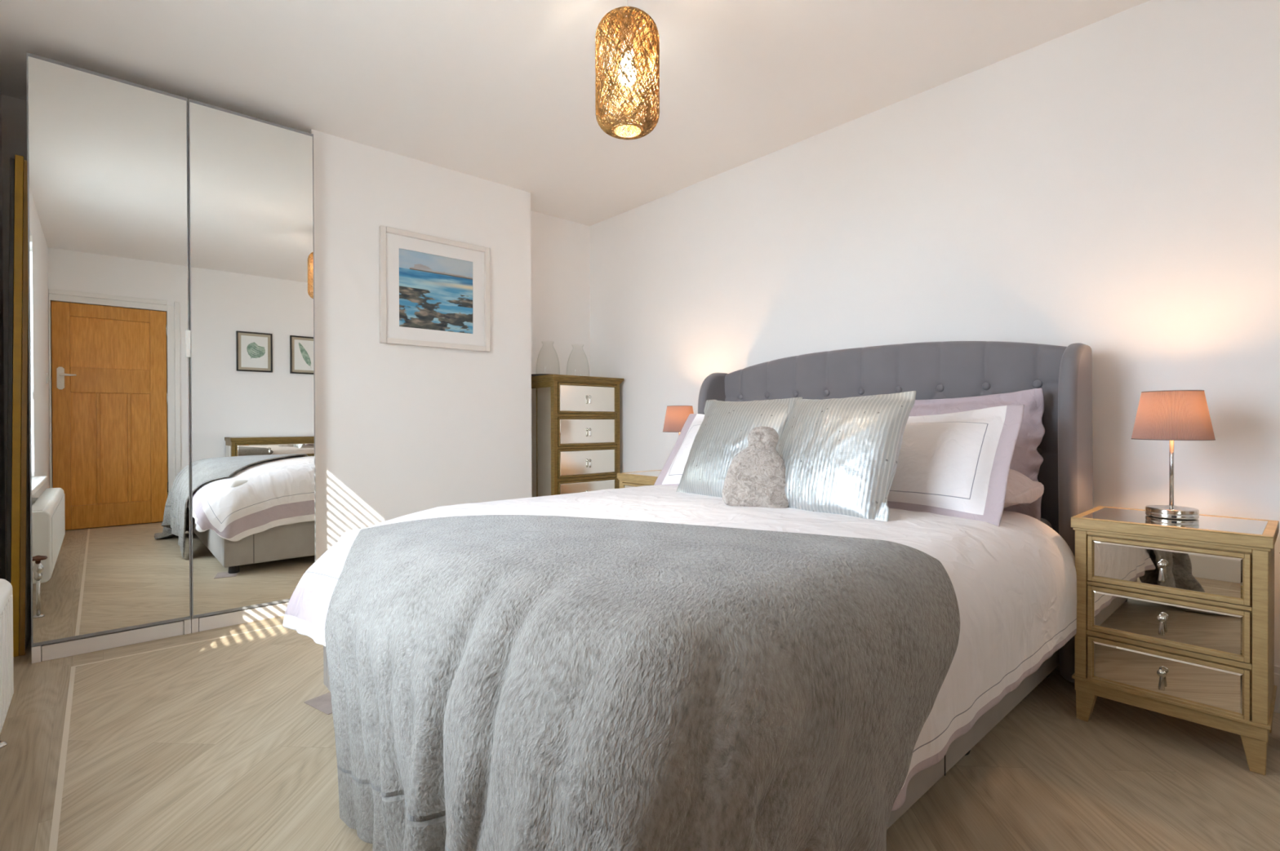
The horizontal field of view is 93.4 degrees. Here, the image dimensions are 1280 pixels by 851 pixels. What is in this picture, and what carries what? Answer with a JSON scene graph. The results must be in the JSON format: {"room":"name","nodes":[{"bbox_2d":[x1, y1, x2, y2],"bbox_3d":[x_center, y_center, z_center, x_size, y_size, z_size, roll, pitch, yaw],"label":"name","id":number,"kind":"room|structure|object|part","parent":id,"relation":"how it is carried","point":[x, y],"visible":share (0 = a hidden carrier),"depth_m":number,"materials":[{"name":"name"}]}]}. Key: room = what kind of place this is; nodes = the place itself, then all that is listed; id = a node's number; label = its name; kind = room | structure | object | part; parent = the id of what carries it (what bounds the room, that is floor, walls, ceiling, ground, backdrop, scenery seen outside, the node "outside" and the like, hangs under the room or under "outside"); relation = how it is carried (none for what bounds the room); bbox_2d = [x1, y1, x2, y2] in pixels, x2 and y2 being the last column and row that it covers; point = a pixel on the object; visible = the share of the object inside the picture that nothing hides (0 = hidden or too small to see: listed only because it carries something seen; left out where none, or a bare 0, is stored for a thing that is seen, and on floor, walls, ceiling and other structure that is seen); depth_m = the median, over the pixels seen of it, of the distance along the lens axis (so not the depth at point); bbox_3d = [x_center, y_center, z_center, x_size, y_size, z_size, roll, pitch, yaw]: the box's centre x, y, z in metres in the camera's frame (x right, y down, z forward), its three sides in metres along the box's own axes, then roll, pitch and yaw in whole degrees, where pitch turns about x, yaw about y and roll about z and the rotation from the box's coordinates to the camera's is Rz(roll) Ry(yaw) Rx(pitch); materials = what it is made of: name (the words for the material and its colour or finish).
{"room":"bedroom","nodes":[
{"label":"bedroom","id":0,"kind":"room"},
{"bbox_2d":[0,91,5,579],"bbox_3d":[-1.498,-0.288,1.028,0.200,2.436,4.709,0,0,-42],"label":"wall","id":1,"kind":"structure","parent":0,"point":[2,537],"depth_m":2.71,"materials":[{"name":"white paint"}]},
{"bbox_2d":[0,578,13,748],"bbox_3d":[-1.375,0.678,1.157,0.146,0.503,1.574,0,0,-42],"label":"radiator","id":2,"kind":"object","parent":1,"relation":"attached to","point":[6,671],"visible":1,"depth_m":1.56,"materials":[{"name":"metal"}]},
{"bbox_2d":[1,94,590,578],"bbox_3d":[-1.612,-0.303,3.620,3.486,2.436,0.693,0,0,-42],"label":"wall","id":3,"kind":"structure","parent":0,"point":[401,430],"depth_m":3.46,"materials":[{"name":"white paint"}]},
{"bbox_2d":[378,225,489,351],"bbox_3d":[-1.180,-0.775,3.518,0.654,0.640,0.030,0,0,-42],"label":"picture","id":4,"kind":"object","parent":3,"relation":"attached to","point":[434,291],"visible":1,"depth_m":3.51,"materials":[{"name":"blue paper"}]},
{"bbox_2d":[399,248,472,333],"bbox_3d":[-1.185,-0.775,3.523,0.445,0.438,0.001,0,0,-42],"label":"painting","id":5,"kind":"object","parent":4,"relation":"attached to","point":[436,291],"depth_m":3.52},
{"bbox_2d":[0,0,1150,226],"bbox_3d":[-0.218,-1.590,2.087,3.736,0.150,5.189,0,0,-42],"label":"ceiling","id":6,"kind":"structure","parent":0,"point":[499,91],"depth_m":2.54,"materials":[{"name":"paint"}]},
{"bbox_2d":[595,0,659,139],"bbox_3d":[-0.041,-1.238,1.970,0.210,0.554,0.210,0,0,21],"label":"pendant lamp","id":7,"kind":"object","parent":6,"relation":"hanging from","point":[625,70],"visible":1,"depth_m":1.89,"materials":[{"name":"gold textured glass"},{"name":"white plastic"}]},
{"bbox_3d":[-0.041,-1.161,1.971,0.059,0.099,0.059,0,0,-42],"label":"bulb","id":8,"kind":"part","parent":7,"relation":"part of","materials":[{"name":"beige glass"}]},
{"bbox_2d":[0,615,1279,850],"bbox_3d":[-0.261,0.982,1.985,3.406,0.120,4.799,0,0,-42],"label":"floor","id":9,"kind":"structure","parent":0,"point":[215,744],"depth_m":1.61,"materials":[{"name":"brown wood"}]},
{"bbox_2d":[5,158,14,583],"bbox_3d":[-2.642,-0.072,2.550,0.016,1.990,0.400,1,0,-42],"label":"wooden board","id":10,"kind":"object","parent":9,"relation":"on","point":[11,160],"visible":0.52,"depth_m":2.40,"materials":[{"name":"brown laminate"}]},
{"bbox_2d":[10,155,24,657],"bbox_3d":[-2.623,-0.079,2.558,0.028,2.005,0.400,1,0,-42],"label":"wooden board","id":11,"kind":"object","parent":9,"relation":"on","point":[19,160],"visible":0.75,"depth_m":2.41,"materials":[{"name":"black oak wood"}]},
{"bbox_2d":[19,160,31,656],"bbox_3d":[-2.605,-0.072,2.569,0.016,1.990,0.400,1,0,-42],"label":"frame","id":12,"kind":"object","parent":9,"relation":"on","point":[25,555],"visible":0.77,"depth_m":2.42,"materials":[{"name":"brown oak wood"}]},
{"bbox_2d":[48,625,282,850],"bbox_3d":[0.154,0.921,1.873,2.896,0.001,3.760,0,0,-42],"label":"trim","id":13,"kind":"structure","parent":9,"relation":"in","point":[58,800],"depth_m":1.71,"materials":[{"name":"beige wood"}]},
{"bbox_2d":[26,52,315,663],"bbox_3d":[-2.179,-0.261,2.875,1.000,2.364,0.599,0,0,-42],"label":"wardrobe","id":14,"kind":"object","parent":9,"relation":"on","point":[171,351],"visible":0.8,"depth_m":2.60,"materials":[{"name":"silver metal"}]},
{"bbox_3d":[-2.183,-0.292,2.503,0.498,2.298,0.020,0,0,-42],"label":"door","id":15,"kind":"part","parent":14,"relation":"part of","materials":[{"name":"metal"}]},
{"bbox_3d":[-2.178,-0.292,2.498,0.490,2.272,0.004,0,0,-42],"label":"mirror panel","id":16,"kind":"part","parent":14,"relation":"part of","materials":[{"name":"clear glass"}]},
{"bbox_3d":[-1.989,-0.360,2.654,0.016,0.120,0.017,0,0,-42],"label":"handle","id":17,"kind":"part","parent":14,"relation":"part of","materials":[{"name":"white plastic"}]},
{"bbox_3d":[-1.809,-0.294,2.838,0.498,2.298,0.020,0,0,-42],"label":"door","id":18,"kind":"part","parent":14,"relation":"part of","materials":[{"name":"metal"}]},
{"bbox_3d":[-1.804,-0.294,2.832,0.490,2.272,0.004,0,0,-42],"label":"mirror panel","id":19,"kind":"part","parent":14,"relation":"part of","materials":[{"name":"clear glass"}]},
{"bbox_2d":[304,692,332,715],"bbox_3d":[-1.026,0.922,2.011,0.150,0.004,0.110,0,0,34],"label":"rug","id":20,"kind":"object","parent":9,"relation":"on","point":[322,704],"visible":0.49,"depth_m":2.00,"materials":[{"name":"white fabric"}]},
{"bbox_2d":[531,374,623,497],"bbox_3d":[-0.469,0.287,4.248,0.604,1.243,0.407,0,0,-42],"label":"chest","id":21,"kind":"object","parent":9,"relation":"on","point":[575,419],"visible":0.66,"depth_m":4.07,"materials":[{"name":"brown wood"}]},
{"bbox_2d":[531,373,553,376],"bbox_3d":[-0.651,-0.339,4.119,0.254,0.010,0.254,0,0,-42],"label":"round tray","id":22,"kind":"object","parent":21,"relation":"on","point":[532,375],"visible":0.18,"depth_m":4.00,"materials":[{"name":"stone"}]},
{"bbox_2d":[537,386,551,497],"bbox_3d":[-0.637,0.252,4.014,0.003,1.008,0.163,0,0,-42],"label":"mirror","id":23,"kind":"object","parent":21,"relation":"attached to","point":[544,393],"depth_m":4.01,"materials":[{"name":"clear glass"}]},
{"bbox_3d":[-0.472,-0.315,4.246,0.604,0.038,0.402,0,0,-42],"label":"cornice","id":24,"kind":"part","parent":21,"relation":"part of","materials":[{"name":"brown wood"}]},
{"bbox_3d":[-0.354,-0.183,4.115,0.493,0.200,0.016,0,0,-42],"label":"drawer","id":25,"kind":"part","parent":21,"relation":"part of","materials":[{"name":"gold metal"}]},
{"bbox_3d":[-0.353,0.251,4.118,0.493,0.187,0.016,0,0,-42],"label":"drawer","id":26,"kind":"part","parent":21,"relation":"part of","materials":[{"name":"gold metal"}]},
{"bbox_3d":[-0.352,0.251,4.116,0.471,0.165,0.002,0,0,-42],"label":"mirror panel","id":27,"kind":"part","parent":21,"relation":"part of","materials":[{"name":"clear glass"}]},
{"bbox_3d":[-0.354,0.039,4.116,0.493,0.190,0.016,0,0,-42],"label":"drawer","id":28,"kind":"part","parent":21,"relation":"part of","materials":[{"name":"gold metal"}]},
{"bbox_3d":[-0.352,0.039,4.115,0.471,0.168,0.002,0,0,-42],"label":"mirror panel","id":29,"kind":"part","parent":21,"relation":"part of","materials":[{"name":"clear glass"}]},
{"bbox_3d":[-0.353,-0.183,4.113,0.471,0.178,0.002,0,0,-42],"label":"mirror panel","id":30,"kind":"part","parent":21,"relation":"part of","materials":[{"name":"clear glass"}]},
{"bbox_3d":[-0.352,0.465,4.119,0.493,0.188,0.016,0,0,-42],"label":"drawer","id":31,"kind":"part","parent":21,"relation":"part of","materials":[{"name":"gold metal"}]},
{"bbox_3d":[-0.351,0.465,4.117,0.471,0.166,0.002,0,0,-42],"label":"mirror panel","id":32,"kind":"part","parent":21,"relation":"part of","materials":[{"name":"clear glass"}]},
{"bbox_2d":[617,470,661,488],"bbox_3d":[0.144,0.596,3.501,0.389,0.632,0.438,0,0,-42],"label":"nightstand","id":33,"kind":"object","parent":9,"relation":"on","point":[634,479],"visible":0.12,"depth_m":3.46,"materials":[{"name":"brown wood"}]},
{"bbox_3d":[0.018,0.403,3.388,0.002,0.115,0.331,0,0,-42],"label":"mirror panel","id":34,"kind":"part","parent":33,"relation":"part of","materials":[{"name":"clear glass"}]},
{"bbox_3d":[0.020,0.403,3.389,0.016,0.137,0.353,0,0,-42],"label":"drawer","id":35,"kind":"part","parent":33,"relation":"part of","materials":[{"name":"brown wood"}]},
{"bbox_3d":[0.150,0.566,3.506,0.368,0.512,0.432,0,0,-42],"label":"cabinet frame","id":36,"kind":"part","parent":33,"relation":"part of","materials":[{"name":"brown wood"}]},
{"bbox_3d":[0.149,0.282,3.504,0.329,0.003,0.394,0,0,-42],"label":"mirror panel","id":37,"kind":"part","parent":33,"relation":"part of","materials":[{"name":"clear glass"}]},
{"bbox_2d":[662,405,693,434],"bbox_3d":[0.231,0.083,3.500,0.199,0.393,0.199,0,0,-42],"label":"table lamp","id":38,"kind":"object","parent":33,"relation":"on","point":[676,416],"visible":0.51,"depth_m":3.43,"materials":[{"name":"pink fabric"}]},
{"bbox_2d":[323,341,1093,830],"bbox_3d":[0.287,0.278,2.158,2.201,1.278,1.752,0,0,-42],"label":"bed","id":39,"kind":"object","parent":9,"relation":"on","point":[946,370],"visible":0.23,"depth_m":2.34,"materials":[{"name":"grey fabric"}]},
{"bbox_2d":[339,518,1051,539],"bbox_3d":[0.259,0.466,2.126,2.045,0.242,1.548,0,0,-42],"label":"mattress","id":40,"kind":"object","parent":39,"relation":"on","point":[352,532],"visible":0.16,"depth_m":2.00,"materials":[{"name":"white fabric"}]},
{"bbox_2d":[324,515,959,850],"bbox_3d":[-0.100,0.592,1.407,1.088,0.674,1.772,0,0,-42],"label":"throw blanket","id":41,"kind":"object","parent":40,"relation":"on","point":[498,682],"visible":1,"depth_m":0.96,"materials":[{"name":"grey fabric"}]},
{"bbox_2d":[282,484,1076,811],"bbox_3d":[0.096,0.490,1.945,1.888,0.428,1.822,0,0,-42],"label":"duvet","id":42,"kind":"object","parent":40,"relation":"on","point":[1014,583],"visible":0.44,"depth_m":1.67,"materials":[{"name":"fabric"}]},
{"bbox_2d":[653,413,704,485],"bbox_3d":[0.419,0.133,2.709,0.290,0.384,0.774,0,0,-44],"label":"pillow","id":43,"kind":"object","parent":42,"relation":"on","point":[671,474],"visible":0.23,"depth_m":2.90,"materials":[{"name":"white fabric"}]},
{"bbox_2d":[676,397,802,497],"bbox_3d":[0.380,0.097,2.401,0.227,0.417,0.487,0,0,-41],"label":"cushion","id":44,"kind":"object","parent":42,"relation":"on","point":[725,428],"visible":0.64,"depth_m":2.39,"materials":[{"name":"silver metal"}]},
{"bbox_2d":[722,426,788,507],"bbox_3d":[0.404,0.150,2.103,0.229,0.294,0.140,0,0,12],"label":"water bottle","id":45,"kind":"object","parent":42,"relation":"on","point":[755,477],"visible":0.89,"depth_m":2.07,"materials":[{"name":"beige fur"}]},
{"bbox_2d":[776,391,915,521],"bbox_3d":[0.646,0.100,2.029,0.239,0.422,0.492,0,0,-41],"label":"cushion","id":46,"kind":"object","parent":42,"relation":"on","point":[840,456],"visible":0.87,"depth_m":1.94,"materials":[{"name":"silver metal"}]},
{"bbox_2d":[1004,468,1044,508],"bbox_3d":[1.064,0.207,2.247,0.424,0.188,0.729,0,0,-41],"label":"pillow","id":47,"kind":"object","parent":42,"relation":"on","point":[1021,489],"visible":0.14,"depth_m":1.96,"materials":[{"name":"pink fabric"}]},
{"bbox_2d":[886,404,1024,527],"bbox_3d":[0.905,0.135,2.165,0.291,0.410,0.782,0,0,-41],"label":"pillow","id":48,"kind":"object","parent":40,"relation":"on","point":[957,464],"visible":0.43,"depth_m":1.96,"materials":[{"name":"white fabric"}]},
{"bbox_2d":[909,388,1044,520],"bbox_3d":[1.201,0.107,2.460,0.171,0.490,0.777,0,0,-39],"label":"pillow","id":49,"kind":"object","parent":40,"relation":"on","point":[1026,460],"visible":0.16,"depth_m":2.23,"materials":[{"name":"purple fabric"}]},
{"bbox_3d":[1.067,0.248,2.855,0.104,1.231,1.652,0,0,-42],"label":"headboard","id":50,"kind":"part","parent":39,"relation":"part of","materials":[{"name":"grey fabric"}]},
{"bbox_2d":[1071,506,1279,775],"bbox_3d":[1.626,0.602,1.843,0.389,0.632,0.438,0,0,-42],"label":"nightstand","id":51,"kind":"object","parent":9,"relation":"on","point":[1175,617],"visible":1,"depth_m":1.71,"materials":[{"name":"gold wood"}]},
{"bbox_3d":[1.400,0.874,1.888,0.050,0.090,0.050,0,0,-42],"label":"leg","id":52,"kind":"part","parent":51,"relation":"part of","materials":[{"name":"brown wood"}]},
{"bbox_3d":[1.491,0.726,1.722,0.025,0.058,0.021,0,0,-42],"label":"knob","id":53,"kind":"part","parent":51,"relation":"part of","materials":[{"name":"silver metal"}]},
{"bbox_3d":[1.491,0.569,1.722,0.025,0.058,0.021,0,0,-42],"label":"knob","id":54,"kind":"part","parent":51,"relation":"part of","materials":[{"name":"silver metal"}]},
{"bbox_3d":[1.490,0.416,1.721,0.025,0.058,0.021,0,0,-42],"label":"knob","id":55,"kind":"part","parent":51,"relation":"part of","materials":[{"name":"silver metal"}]},
{"bbox_3d":[1.502,0.719,1.732,0.002,0.114,0.331,0,0,-42],"label":"mirror panel","id":56,"kind":"part","parent":51,"relation":"part of","materials":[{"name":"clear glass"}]},
{"bbox_3d":[1.501,0.563,1.731,0.002,0.113,0.331,0,0,-42],"label":"mirror panel","id":57,"kind":"part","parent":51,"relation":"part of","materials":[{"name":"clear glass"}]},
{"bbox_3d":[1.501,0.410,1.730,0.002,0.115,0.331,0,0,-42],"label":"mirror panel","id":58,"kind":"part","parent":51,"relation":"part of","materials":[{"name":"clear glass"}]},
{"bbox_3d":[1.503,0.719,1.734,0.016,0.136,0.353,0,0,-42],"label":"drawer","id":59,"kind":"part","parent":51,"relation":"part of","materials":[{"name":"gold metal"}]},
{"bbox_3d":[1.503,0.563,1.733,0.016,0.135,0.353,0,0,-42],"label":"drawer","id":60,"kind":"part","parent":51,"relation":"part of","materials":[{"name":"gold metal"}]},
{"bbox_3d":[1.503,0.410,1.732,0.016,0.137,0.353,0,0,-42],"label":"drawer","id":61,"kind":"part","parent":51,"relation":"part of","materials":[{"name":"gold metal"}]},
{"bbox_2d":[1130,390,1215,519],"bbox_3d":[1.666,0.089,1.888,0.199,0.393,0.199,0,0,36],"label":"table lamp","id":62,"kind":"object","parent":51,"relation":"on","point":[1171,415],"visible":1,"depth_m":1.83,"materials":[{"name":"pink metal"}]},
{"bbox_3d":[1.666,-0.032,1.888,0.197,0.149,0.197,0,0,36],"label":"lamp shade","id":63,"kind":"part","parent":62,"relation":"part of","materials":[{"name":"pink fabric"}]},
{"bbox_3d":[1.632,0.289,1.847,0.329,0.003,0.394,0,0,-42],"label":"mirror panel","id":64,"kind":"part","parent":51,"relation":"part of","materials":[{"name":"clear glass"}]},
{"bbox_3d":[1.644,0.875,1.615,0.050,0.090,0.050,0,0,-42],"label":"leg","id":65,"kind":"part","parent":51,"relation":"part of","materials":[{"name":"brown wood"}]},
{"bbox_2d":[590,0,1279,666],"bbox_3d":[1.123,-0.306,3.063,0.150,2.436,4.549,0,0,-42],"label":"wall","id":66,"kind":"structure","parent":0,"point":[1110,185],"depth_m":2.41,"materials":[{"name":"white paint"}]},
{"bbox_2d":[1273,665,1279,713],"bbox_3d":[1.047,0.838,3.033,0.018,0.148,4.299,0,0,-42],"label":"baseboard","id":67,"kind":"structure","parent":66,"relation":"attached to","point":[1277,668],"depth_m":1.92,"materials":[{"name":"white paint"}]}
]}

